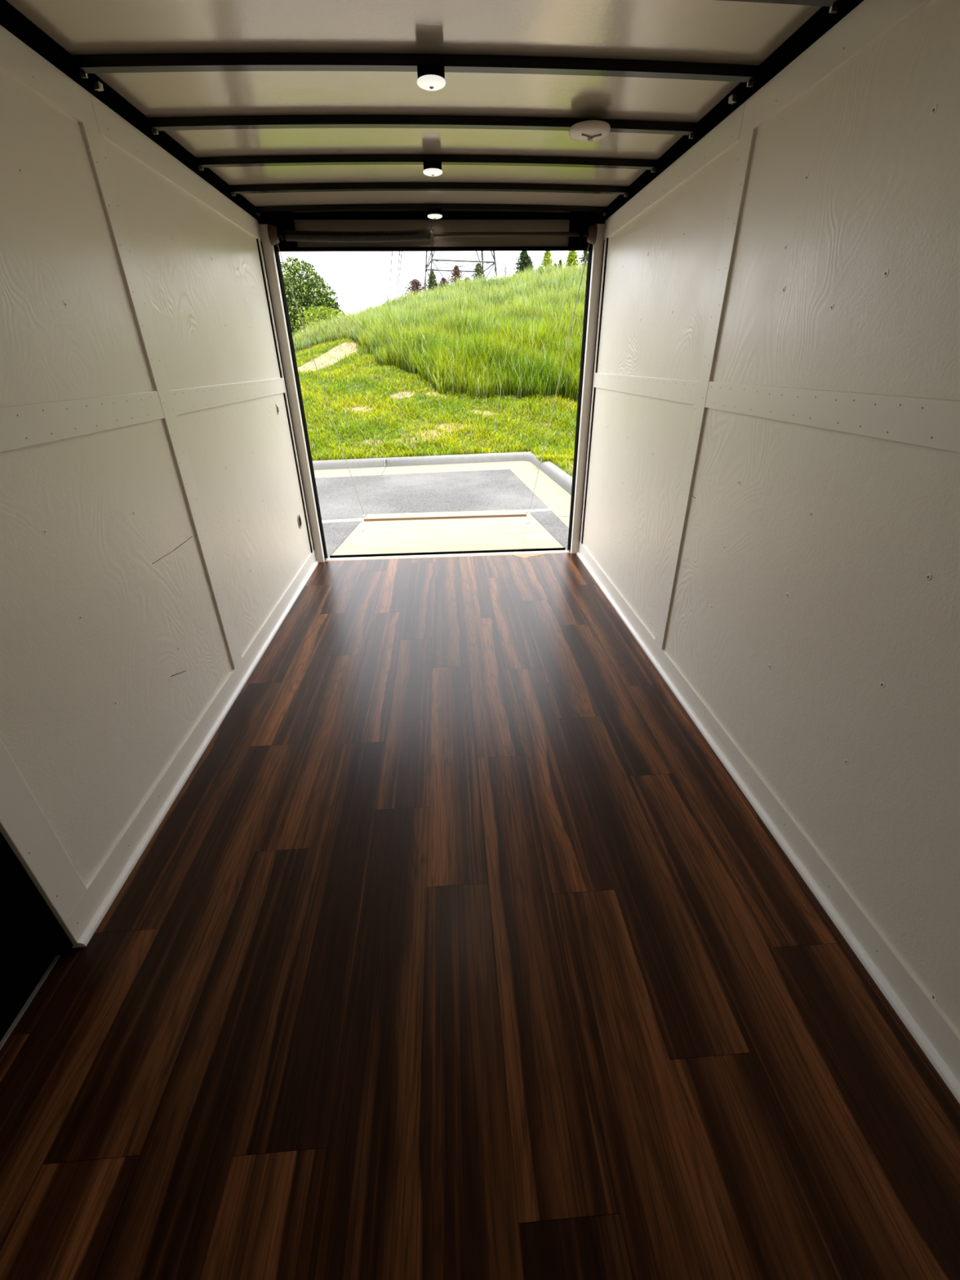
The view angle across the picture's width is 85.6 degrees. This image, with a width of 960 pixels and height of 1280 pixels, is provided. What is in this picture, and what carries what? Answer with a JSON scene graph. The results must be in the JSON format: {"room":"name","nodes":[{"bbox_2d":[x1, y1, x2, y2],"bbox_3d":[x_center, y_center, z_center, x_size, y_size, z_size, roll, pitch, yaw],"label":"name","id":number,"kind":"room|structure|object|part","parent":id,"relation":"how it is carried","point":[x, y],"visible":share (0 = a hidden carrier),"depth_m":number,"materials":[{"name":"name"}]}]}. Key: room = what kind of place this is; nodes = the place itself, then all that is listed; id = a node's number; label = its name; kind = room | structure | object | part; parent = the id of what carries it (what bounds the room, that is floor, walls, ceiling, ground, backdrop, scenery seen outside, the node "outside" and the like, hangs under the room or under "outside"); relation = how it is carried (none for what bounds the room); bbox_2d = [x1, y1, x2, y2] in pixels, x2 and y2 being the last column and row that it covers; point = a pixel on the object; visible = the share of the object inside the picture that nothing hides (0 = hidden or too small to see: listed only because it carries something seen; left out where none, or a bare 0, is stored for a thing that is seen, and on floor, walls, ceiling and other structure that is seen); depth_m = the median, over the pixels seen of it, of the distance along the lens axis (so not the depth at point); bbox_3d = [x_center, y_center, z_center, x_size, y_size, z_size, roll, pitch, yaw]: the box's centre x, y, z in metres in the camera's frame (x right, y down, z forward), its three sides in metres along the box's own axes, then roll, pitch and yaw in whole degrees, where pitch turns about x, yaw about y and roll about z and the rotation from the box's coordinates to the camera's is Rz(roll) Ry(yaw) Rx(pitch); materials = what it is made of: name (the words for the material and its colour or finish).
{"room":"cargo space","nodes":[
{"label":"cargo space","id":0,"kind":"room"},
{"bbox_2d":[0,70,311,947],"bbox_3d":[-1.160,-0.382,1.363,0.047,2.165,4.807,-2,28,-3],"label":"wall","id":1,"kind":"structure","parent":0,"point":[113,646],"depth_m":1.63,"materials":[{"name":"paint"}]},
{"bbox_2d":[0,831,73,1049],"bbox_3d":[-1.101,0.178,0.563,0.056,1.980,0.845,-2,28,-3],"label":"door","id":2,"kind":"structure","parent":1,"relation":"in","point":[32,937],"depth_m":1.26,"materials":[{"name":"black"}]},
{"bbox_3d":[-1.093,1.035,1.015,0.009,0.006,0.825,-2,28,-3],"label":"sill","id":3,"kind":"part","parent":2,"relation":"part of","materials":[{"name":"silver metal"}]},
{"bbox_3d":[-1.122,-0.028,0.920,0.038,1.938,0.020,-2,28,-3],"label":"frame","id":4,"kind":"part","parent":2,"relation":"part of","materials":[{"name":"white"}]},
{"bbox_2d":[0,737,86,923],"bbox_3d":[-1.102,-0.129,0.935,0.012,1.915,0.099,-2,28,-3],"label":"trim","id":5,"kind":"structure","parent":1,"relation":"attached to","point":[24,824],"depth_m":1.27,"materials":[{"name":"white paint"}]},
{"bbox_2d":[0,25,99,133],"bbox_3d":[-1.156,-1.312,1.009,0.012,0.097,1.357,-2,28,-3],"label":"trim","id":6,"kind":"structure","parent":1,"relation":"attached to","point":[18,60],"depth_m":1.40,"materials":[{"name":"white paint"}]},
{"bbox_2d":[0,391,164,452],"bbox_3d":[-1.145,-0.593,1.402,0.012,0.092,1.166,-2,28,-3],"label":"trim","id":7,"kind":"structure","parent":1,"relation":"attached to","point":[21,426],"depth_m":1.45,"materials":[{"name":"white paint"}]},
{"bbox_2d":[93,81,103,91],"bbox_3d":[-1.174,-1.702,1.595,0.017,0.023,0.027,-2,28,-3],"label":"clip","id":8,"kind":"object","parent":1,"relation":"attached to","point":[98,86],"visible":1,"depth_m":1.59,"materials":[{"name":"metal"}]},
{"bbox_2d":[0,0,262,222],"bbox_3d":[-1.148,-1.346,0.925,0.048,0.049,4.950,-2,28,-3],"label":"trim","id":9,"kind":"structure","parent":1,"relation":"attached to","point":[14,21],"depth_m":1.64,"materials":[{"name":"black metal"}]},
{"bbox_2d":[79,121,241,668],"bbox_3d":[-1.184,-0.729,2.048,0.013,1.915,0.102,-2,28,-3],"label":"trim","id":10,"kind":"structure","parent":1,"relation":"attached to","point":[93,140],"depth_m":1.89,"materials":[{"name":"white paint"}]},
{"bbox_2d":[88,92,261,240],"bbox_3d":[-1.254,-2.029,2.338,0.012,0.097,1.666,-2,28,-3],"label":"trim","id":11,"kind":"structure","parent":1,"relation":"attached to","point":[113,127],"depth_m":2.01,"materials":[{"name":"white paint"}]},
{"bbox_2d":[60,550,318,947],"bbox_3d":[-1.177,0.066,2.701,0.028,0.105,3.025,-2,28,-3],"label":"baseboard","id":12,"kind":"structure","parent":1,"relation":"attached to","point":[105,884],"depth_m":1.83,"materials":[{"name":"white paint"}]},
{"bbox_2d":[170,377,284,414],"bbox_3d":[-1.242,-1.296,2.705,0.012,0.087,1.598,-2,28,-3],"label":"trim","id":13,"kind":"structure","parent":1,"relation":"attached to","point":[188,400],"depth_m":2.44,"materials":[{"name":"white paint"}]},
{"bbox_2d":[256,238,281,377],"bbox_3d":[-1.311,-2.030,3.208,0.026,0.728,0.015,-2,28,-3],"label":"trim","id":14,"kind":"structure","parent":1,"relation":"attached to","point":[256,238],"depth_m":3.19,"materials":[{"name":"black"}]},
{"bbox_2d":[275,403,279,415],"bbox_3d":[-1.279,-1.459,3.280,0.010,0.070,0.034,-2,28,-3],"label":"strike plate","id":15,"kind":"object","parent":1,"relation":"attached to","point":[276,404],"visible":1,"depth_m":3.28,"materials":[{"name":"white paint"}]},
{"bbox_2d":[283,392,312,552],"bbox_3d":[-1.298,-1.149,3.684,0.026,1.100,0.015,-2,28,-3],"label":"trim","id":16,"kind":"structure","parent":1,"relation":"attached to","point":[283,393],"depth_m":3.65,"materials":[{"name":"black"}]},
{"bbox_2d":[297,513,301,528],"bbox_3d":[-1.270,-0.839,3.657,0.013,0.104,0.078,-2,28,-3],"label":"wall socket","id":17,"kind":"object","parent":1,"relation":"attached to","point":[299,519],"visible":1,"depth_m":3.64,"materials":[{"name":"metal"}]},
{"bbox_2d":[274,247,325,560],"bbox_3d":[-1.242,-1.495,3.634,0.016,2.025,0.018,-2,28,-3],"label":"trim","id":18,"kind":"structure","parent":1,"relation":"attached to","point":[274,247],"depth_m":3.53,"materials":[{"name":"black metal"}]},
{"bbox_2d":[5,0,822,211],"bbox_3d":[-0.115,-1.431,0.962,2.120,0.045,5.000,-2,28,-3],"label":"ceiling","id":19,"kind":"structure","parent":0,"point":[701,31],"depth_m":1.65,"materials":[{"name":"white metal"}]},
{"bbox_2d":[71,53,759,87],"bbox_3d":[-0.158,-1.716,1.557,2.043,0.046,0.044,-2,28,-3],"label":"bow","id":20,"kind":"object","parent":19,"relation":"attached to","point":[162,62],"visible":1,"depth_m":1.54,"materials":[{"name":"black metal"}]},
{"bbox_2d":[417,62,445,90],"bbox_3d":[-0.147,-1.693,1.565,0.087,0.041,0.087,-2,28,-3],"label":"dome lamp","id":21,"kind":"object","parent":20,"relation":"attached to","point":[431,77],"visible":1,"depth_m":1.53,"materials":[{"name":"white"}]},
{"bbox_2d":[147,115,697,138],"bbox_3d":[-0.186,-1.923,1.939,2.043,0.046,0.044,-2,28,-3],"label":"bow","id":22,"kind":"object","parent":19,"relation":"attached to","point":[253,122],"visible":0.94,"depth_m":1.92,"materials":[{"name":"black metal"}]},
{"bbox_2d":[568,120,610,142],"bbox_3d":[0.410,-1.900,1.949,0.154,0.036,0.154,-2,28,-3],"label":"vent cover","id":23,"kind":"object","parent":22,"relation":"attached to","point":[590,131],"visible":1,"depth_m":1.91,"materials":[{"name":"beige plastic"}]},
{"bbox_2d":[195,154,657,172],"bbox_3d":[-0.213,-2.119,2.303,2.043,0.046,0.044,-2,28,-3],"label":"bow","id":24,"kind":"object","parent":19,"relation":"attached to","point":[326,159],"visible":0.99,"depth_m":2.28,"materials":[{"name":"black metal"}]},
{"bbox_2d":[422,160,442,176],"bbox_3d":[-0.211,-2.095,2.310,0.087,0.041,0.087,-2,28,-3],"label":"dome lamp","id":25,"kind":"object","parent":24,"relation":"attached to","point":[431,168],"visible":1,"depth_m":2.28,"materials":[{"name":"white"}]},
{"bbox_2d":[229,182,628,196],"bbox_3d":[-0.240,-2.311,2.659,2.043,0.046,0.044,-2,28,-3],"label":"bow","id":26,"kind":"object","parent":19,"relation":"attached to","point":[371,186],"visible":1,"depth_m":2.64,"materials":[{"name":"black metal"}]},
{"bbox_2d":[255,203,606,215],"bbox_3d":[-0.266,-2.503,3.015,2.043,0.046,0.044,-2,28,-3],"label":"bow","id":27,"kind":"object","parent":19,"relation":"attached to","point":[388,206],"visible":1,"depth_m":2.99,"materials":[{"name":"black metal"}]},
{"bbox_2d":[427,208,442,218],"bbox_3d":[-0.264,-2.478,3.019,0.087,0.041,0.087,-2,28,-3],"label":"dome lamp","id":28,"kind":"object","parent":27,"relation":"attached to","point":[433,213],"visible":1,"depth_m":2.99,"materials":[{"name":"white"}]},
{"bbox_2d":[719,0,842,13],"bbox_3d":[-0.132,-1.528,1.208,2.043,0.046,0.044,-2,28,-3],"label":"bow","id":29,"kind":"object","parent":19,"relation":"attached to","point":[833,4],"visible":1,"depth_m":1.27,"materials":[{"name":"black metal"}]},
{"bbox_2d":[293,210,569,247],"bbox_3d":[-0.276,-2.526,3.188,1.970,0.182,0.030,-2,28,-3],"label":"roll-up door","id":30,"kind":"structure","parent":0,"point":[438,225],"depth_m":3.19,"materials":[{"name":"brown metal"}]},
{"bbox_2d":[268,218,297,247],"bbox_3d":[-1.186,-2.454,3.128,0.142,0.135,0.025,-2,28,-3],"label":"trim","id":31,"kind":"structure","parent":30,"relation":"attached to","point":[276,222],"depth_m":3.11,"materials":[{"name":"black metal"}]},
{"bbox_2d":[257,224,324,562],"bbox_3d":[-1.269,-1.540,3.575,0.065,2.100,0.040,-2,28,-3],"label":"trim","id":32,"kind":"structure","parent":30,"relation":"attached to","point":[268,250],"depth_m":3.47,"materials":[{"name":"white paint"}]},
{"bbox_2d":[258,218,328,558],"bbox_3d":[-1.304,-1.513,3.684,0.115,2.450,0.125,-2,28,-3],"label":"trim","id":33,"kind":"structure","parent":30,"relation":"attached to","point":[265,221],"depth_m":3.59,"materials":[{"name":"black metal"}]},
{"bbox_2d":[260,211,602,219],"bbox_3d":[-0.275,-2.560,3.127,2.060,0.030,0.045,-2,28,-3],"label":"trim","id":34,"kind":"structure","parent":30,"relation":"attached to","point":[327,215],"depth_m":3.11,"materials":[{"name":"black metal"}]},
{"bbox_2d":[266,217,597,246],"bbox_3d":[-0.269,-2.450,3.115,1.950,0.127,0.122,-2,28,-3],"label":"spring","id":35,"kind":"object","parent":30,"relation":"attached to","point":[274,236],"visible":1,"depth_m":3.09,"materials":[{"name":"grey metal"}]},
{"bbox_2d":[276,244,364,514],"bbox_3d":[-1.275,-1.914,4.523,0.006,2.186,2.039,-2,28,-3],"label":"cable","id":36,"kind":"object","parent":35,"relation":"attached to","point":[277,244],"visible":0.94,"depth_m":3.89,"materials":[{"name":"silver metal"}]},
{"bbox_2d":[529,242,589,507],"bbox_3d":[0.628,-1.995,4.621,0.006,2.186,2.039,-2,28,-3],"label":"cable","id":37,"kind":"object","parent":35,"relation":"attached to","point":[588,242],"visible":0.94,"depth_m":4.02,"materials":[{"name":"silver metal"}]},
{"bbox_2d":[275,246,591,252],"bbox_3d":[-0.275,-2.442,3.237,1.970,0.013,0.065,-2,28,-3],"label":"trim","id":38,"kind":"structure","parent":30,"relation":"attached to","point":[371,248],"depth_m":3.22,"materials":[{"name":"black"}]},
{"bbox_2d":[568,218,595,246],"bbox_3d":[0.632,-2.531,3.222,0.153,0.135,0.025,-2,28,-3],"label":"trim","id":39,"kind":"structure","parent":30,"relation":"attached to","point":[574,223],"depth_m":3.20,"materials":[{"name":"black metal"}]},
{"bbox_2d":[567,218,604,552],"bbox_3d":[0.777,-1.601,3.792,0.115,2.450,0.125,-2,28,-3],"label":"trim","id":40,"kind":"structure","parent":30,"relation":"attached to","point":[597,220],"depth_m":3.70,"materials":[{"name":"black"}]},
{"bbox_2d":[570,223,606,553],"bbox_3d":[0.751,-1.625,3.679,0.065,2.100,0.040,-2,28,-3],"label":"trim","id":41,"kind":"structure","parent":30,"relation":"attached to","point":[597,248],"depth_m":3.57,"materials":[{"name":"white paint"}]},
{"bbox_2d":[0,552,959,1279],"bbox_3d":[-0.096,0.538,1.973,2.145,0.060,4.948,-2,28,-3],"label":"floor","id":42,"kind":"structure","parent":0,"point":[457,947],"depth_m":1.25,"materials":[{"name":"brown wood"}]},
{"bbox_2d":[512,553,546,558],"bbox_3d":[0.408,-0.668,4.126,0.295,0.001,0.090,-2,28,-3],"label":"trim","id":43,"kind":"structure","parent":42,"relation":"on","point":[524,556],"depth_m":4.14,"materials":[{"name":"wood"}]},
{"bbox_2d":[582,0,959,1033],"bbox_3d":[0.968,-0.472,1.473,0.046,2.165,4.807,-2,28,-3],"label":"wall","id":44,"kind":"structure","parent":0,"point":[815,612],"depth_m":1.41,"materials":[{"name":"paint"}]},
{"bbox_2d":[324,550,569,561],"bbox_3d":[-0.249,-0.663,4.189,1.970,0.048,0.048,-2,28,-3],"label":"trim","id":45,"kind":"structure","parent":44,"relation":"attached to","point":[553,551],"depth_m":4.18,"materials":[{"name":"silver metal"}]},
{"bbox_2d":[581,386,595,543],"bbox_3d":[0.802,-1.238,3.792,0.026,1.100,0.015,-2,28,-3],"label":"trim","id":46,"kind":"structure","parent":44,"relation":"attached to","point":[594,387],"depth_m":3.76,"materials":[{"name":"black"}]},
{"bbox_2d":[595,237,608,373],"bbox_3d":[0.789,-2.119,3.316,0.026,0.728,0.015,-2,28,-3],"label":"trim","id":47,"kind":"structure","parent":44,"relation":"attached to","point":[607,237],"depth_m":3.30,"materials":[{"name":"black"}]},
{"bbox_2d":[594,373,697,404],"bbox_3d":[0.835,-1.384,2.814,0.012,0.087,1.595,-2,28,-3],"label":"trim","id":48,"kind":"structure","parent":44,"relation":"attached to","point":[682,391],"depth_m":2.56,"materials":[{"name":"white paint"}]},
{"bbox_2d":[604,102,745,239],"bbox_3d":[0.822,-2.119,2.450,0.012,0.097,1.656,-2,28,-3],"label":"trim","id":49,"kind":"structure","parent":44,"relation":"attached to","point":[726,135],"depth_m":2.14,"materials":[{"name":"white paint"}]},
{"bbox_2d":[654,128,756,648],"bbox_3d":[0.892,-0.819,2.159,0.013,1.915,0.098,-2,28,-3],"label":"trim","id":50,"kind":"structure","parent":44,"relation":"attached to","point":[745,145],"depth_m":2.00,"materials":[{"name":"white paint"}]},
{"bbox_2d":[600,0,863,222],"bbox_3d":[0.920,-1.433,1.032,0.048,0.049,4.950,-2,28,-3],"label":"trim","id":51,"kind":"structure","parent":44,"relation":"attached to","point":[822,20],"depth_m":1.63,"materials":[{"name":"black metal"}]},
{"bbox_2d":[728,93,737,104],"bbox_3d":[0.844,-1.805,1.731,0.017,0.023,0.030,-2,28,-3],"label":"clip","id":52,"kind":"object","parent":44,"relation":"attached to","point":[732,99],"visible":1,"depth_m":1.72,"materials":[{"name":"metal"}]},
{"bbox_2d":[576,542,959,1103],"bbox_3d":[0.945,0.418,1.993,0.028,0.105,4.880,-2,28,-3],"label":"baseboard","id":53,"kind":"structure","parent":44,"relation":"attached to","point":[934,1033],"depth_m":1.49,"materials":[{"name":"white paint"}]},
{"bbox_2d":[704,381,959,453],"bbox_3d":[0.995,-0.219,0.654,0.012,0.092,3.127,-2,28,-3],"label":"trim","id":54,"kind":"structure","parent":44,"relation":"attached to","point":[932,423],"depth_m":1.30,"materials":[{"name":"white paint"}]},
{"bbox_2d":[739,0,931,138],"bbox_3d":[0.982,-0.963,0.306,0.012,0.097,3.222,-2,28,-3],"label":"trim","id":55,"kind":"structure","parent":44,"relation":"attached to","point":[870,20],"depth_m":1.34,"materials":[{"name":"white paint"}]},
{"label":"outside","id":56,"kind":"structure","parent":0,"visible":0},
{"bbox_2d":[315,469,568,558],"bbox_3d":[-18.590,3.018,-1.403,42.512,0.200,21.106,-2,28,-3],"label":"asphalt lot","id":57,"kind":"structure","parent":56,"point":[500,489],"depth_m":7.11,"materials":[{"name":"grey asphalt"}]},
{"bbox_2d":[321,508,551,523],"bbox_3d":[-5.714,-1.058,5.574,13.331,0.003,0.110,-5,29,-7],"label":"painted line","id":58,"kind":"structure","parent":57,"relation":"on","point":[540,509],"depth_m":6.13,"materials":[{"name":"white paint"}]},
{"bbox_2d":[314,461,571,528],"bbox_3d":[-18.451,2.797,-1.003,42.849,0.200,22.000,-2,28,-3],"label":"gutter","id":59,"kind":"object","parent":57,"relation":"on","point":[549,492],"visible":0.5,"depth_m":8.64,"materials":[{"name":"beige concrete"}]},
{"bbox_2d":[312,457,385,470],"bbox_3d":[-20.968,-1.230,6.289,39.190,0.255,0.165,-6,29,-9],"label":"concrete curb","id":60,"kind":"object","parent":59,"relation":"on","point":[371,462],"visible":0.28,"depth_m":9.07,"materials":[{"name":"grey concrete"}]},
{"bbox_2d":[385,452,572,494],"bbox_3d":[0.705,-2.666,8.365,2.315,0.255,4.775,-24,36,-36],"label":"concrete curb","id":61,"kind":"object","parent":59,"relation":"on","point":[564,480],"visible":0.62,"depth_m":9.28,"materials":[{"name":"grey concrete"}]},
{"bbox_2d":[329,509,565,558],"bbox_3d":[-0.318,-1.075,5.185,1.944,0.243,2.094,-2,28,-3],"label":"ramp","id":62,"kind":"structure","parent":57,"relation":"on","point":[380,535],"depth_m":4.96,"materials":[{"name":"beige wood"}]},
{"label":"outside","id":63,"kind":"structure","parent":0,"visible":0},
{"bbox_2d":[295,337,577,476],"bbox_3d":[-11.574,-95.094,174.483,142.914,4.623,422.087,-2,28,-3],"label":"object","id":64,"kind":"structure","parent":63,"point":[337,353],"depth_m":11.46,"materials":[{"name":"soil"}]},
{"bbox_2d":[280,255,346,337],"bbox_3d":[-10.490,-18.029,29.279,5.565,5.970,4.981,-25,37,-37],"label":"broadleaf tree","id":65,"kind":"object","parent":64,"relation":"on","point":[304,291],"visible":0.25,"depth_m":27.95,"materials":[{"name":"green plant"}]},
{"bbox_2d":[288,300,349,329],"bbox_3d":[-7.547,-15.349,25.349,3.223,2.000,3.327,22,36,36],"label":"leafy bush","id":66,"kind":"object","parent":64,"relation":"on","point":[326,310],"visible":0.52,"depth_m":24.81,"materials":[{"name":"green plant"}]},
{"bbox_2d":[395,277,430,297],"bbox_3d":[-3.149,-17.561,26.617,2.637,1.878,2.490,-2,28,-3],"label":"shrub","id":67,"kind":"object","parent":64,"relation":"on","point":[415,284],"visible":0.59,"depth_m":26.30,"materials":[{"name":"brown plant"}]},
{"bbox_3d":[-3.293,-17.639,26.764,1.263,1.879,1.343,-24,36,-36],"label":"stem","id":68,"kind":"part","parent":67,"relation":"part of","materials":[{"name":"brown plant"}]},
{"bbox_2d":[423,270,442,292],"bbox_3d":[-2.385,-17.816,26.652,1.446,1.987,1.545,4,29,9],"label":"conifer tree","id":69,"kind":"object","parent":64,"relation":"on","point":[432,277],"visible":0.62,"depth_m":26.28,"materials":[{"name":"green plant"}]},
{"bbox_2d":[294,333,577,475],"bbox_3d":[-2.413,-5.881,11.547,9.087,2.482,25.122,-25,37,-37],"label":"grass","id":70,"kind":"structure","parent":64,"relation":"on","point":[565,454],"depth_m":10.82,"materials":[{"name":"green plant"}]},
{"bbox_2d":[292,259,587,401],"bbox_3d":[-0.978,-10.659,16.724,21.203,4.832,15.014,-2,28,-3],"label":"grass","id":71,"kind":"structure","parent":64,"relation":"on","point":[490,336],"depth_m":14.20,"materials":[{"name":"green plant"}]},
{"bbox_2d":[436,276,449,291],"bbox_3d":[-1.884,-18.019,27.125,2.070,1.704,2.174,-2,28,-3],"label":"shrub","id":72,"kind":"object","parent":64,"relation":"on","point":[443,279],"visible":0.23,"depth_m":26.73,"materials":[{"name":"brown plant"}]},
{"bbox_2d":[444,265,467,288],"bbox_3d":[-1.178,-18.018,26.574,1.956,1.996,2.197,-2,28,-3],"label":"shrub","id":73,"kind":"object","parent":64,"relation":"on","point":[456,272],"visible":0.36,"depth_m":26.23,"materials":[{"name":"brown plant"}]},
{"bbox_2d":[423,251,497,290],"bbox_3d":[-3.587,-69.430,83.559,18.099,42.539,17.245,-2,28,-3],"label":"lattice tower","id":74,"kind":"structure","parent":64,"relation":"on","point":[432,254],"depth_m":84.46,"materials":[{"name":"grey metal"}]},
{"bbox_2d":[388,251,392,300],"bbox_3d":[-39.562,-154.894,227.316,32.692,0.282,340.207,-2,28,-3],"label":"overhead wire","id":75,"kind":"object","parent":74,"relation":"attached to","point":[392,251],"visible":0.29,"depth_m":186.28,"materials":[{"name":"grey metal"}]},
{"bbox_2d":[395,251,399,298],"bbox_3d":[-38.229,-160.701,238.017,32.985,0.282,387.800,-2,28,-3],"label":"overhead wire","id":76,"kind":"object","parent":74,"relation":"attached to","point":[399,251],"visible":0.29,"depth_m":186.51,"materials":[{"name":"grey"}]},
{"bbox_2d":[397,251,402,294],"bbox_3d":[-37.635,-160.761,238.113,32.985,0.282,388.092,-2,28,-3],"label":"overhead wire","id":77,"kind":"object","parent":74,"relation":"attached to","point":[402,251],"visible":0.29,"depth_m":185.72,"materials":[{"name":"grey"}]},
{"bbox_3d":[-6.971,-66.683,78.569,0.253,42.538,7.690,16,33,28],"label":"leg","id":78,"kind":"part","parent":74,"relation":"part of","materials":[{"name":"grey metal"}]},
{"bbox_3d":[1.381,-68.068,80.907,6.756,42.532,0.265,15,32,26],"label":"leg","id":79,"kind":"part","parent":74,"relation":"part of","materials":[{"name":"grey metal"}]},
{"bbox_2d":[468,262,488,280],"bbox_3d":[-0.129,-18.211,26.574,1.929,1.887,2.043,-2,28,-3],"label":"shrub","id":80,"kind":"object","parent":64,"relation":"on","point":[478,270],"visible":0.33,"depth_m":26.23,"materials":[{"name":"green plant"}]},
{"bbox_2d":[494,260,512,279],"bbox_3d":[1.316,-18.417,26.712,1.239,1.818,1.243,-2,28,-3],"label":"bare shrub","id":81,"kind":"object","parent":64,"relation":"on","point":[505,265],"visible":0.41,"depth_m":26.34,"materials":[{"name":"brown plant"}]},
{"bbox_3d":[1.294,-18.377,26.637,0.792,1.818,0.809,-19,33,-30],"label":"stem","id":82,"kind":"part","parent":81,"relation":"part of","materials":[{"name":"brown plant"}]},
{"bbox_2d":[513,250,535,275],"bbox_3d":[2.142,-17.606,24.844,1.694,1.989,1.681,12,31,22],"label":"young tree","id":83,"kind":"object","parent":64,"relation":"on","point":[523,259],"visible":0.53,"depth_m":24.52,"materials":[{"name":"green plant"}]},
{"bbox_2d":[528,256,534,273],"bbox_3d":[2.421,-17.962,25.668,1.352,1.731,1.556,-2,28,-3],"label":"young tree","id":84,"kind":"object","parent":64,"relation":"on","point":[531,261],"visible":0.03,"depth_m":25.30,"materials":[{"name":"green plant"}]},
{"bbox_2d":[541,250,555,269],"bbox_3d":[3.184,-17.709,24.797,1.462,1.879,1.442,-2,28,-3],"label":"young tree","id":85,"kind":"object","parent":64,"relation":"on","point":[546,259],"visible":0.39,"depth_m":24.53,"materials":[{"name":"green plant"}]},
{"bbox_2d":[557,259,563,268],"bbox_3d":[3.934,-17.964,25.618,0.782,1.447,0.850,17,33,30],"label":"young tree","id":86,"kind":"object","parent":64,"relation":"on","point":[560,260],"visible":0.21,"depth_m":25.38,"materials":[{"name":"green plant"}]},
{"bbox_2d":[562,250,582,270],"bbox_3d":[4.494,-17.791,24.858,1.760,1.860,1.708,-2,28,-3],"label":"young tree","id":87,"kind":"object","parent":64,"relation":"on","point":[572,257],"visible":0.3,"depth_m":24.58,"materials":[{"name":"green plant"}]},
{"bbox_2d":[577,250,588,270],"bbox_3d":[5.078,-17.952,25.070,1.094,1.946,1.270,-24,36,-37],"label":"young tree","id":88,"kind":"object","parent":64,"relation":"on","point":[583,258],"visible":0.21,"depth_m":24.83,"materials":[{"name":"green plant"}]}
]}

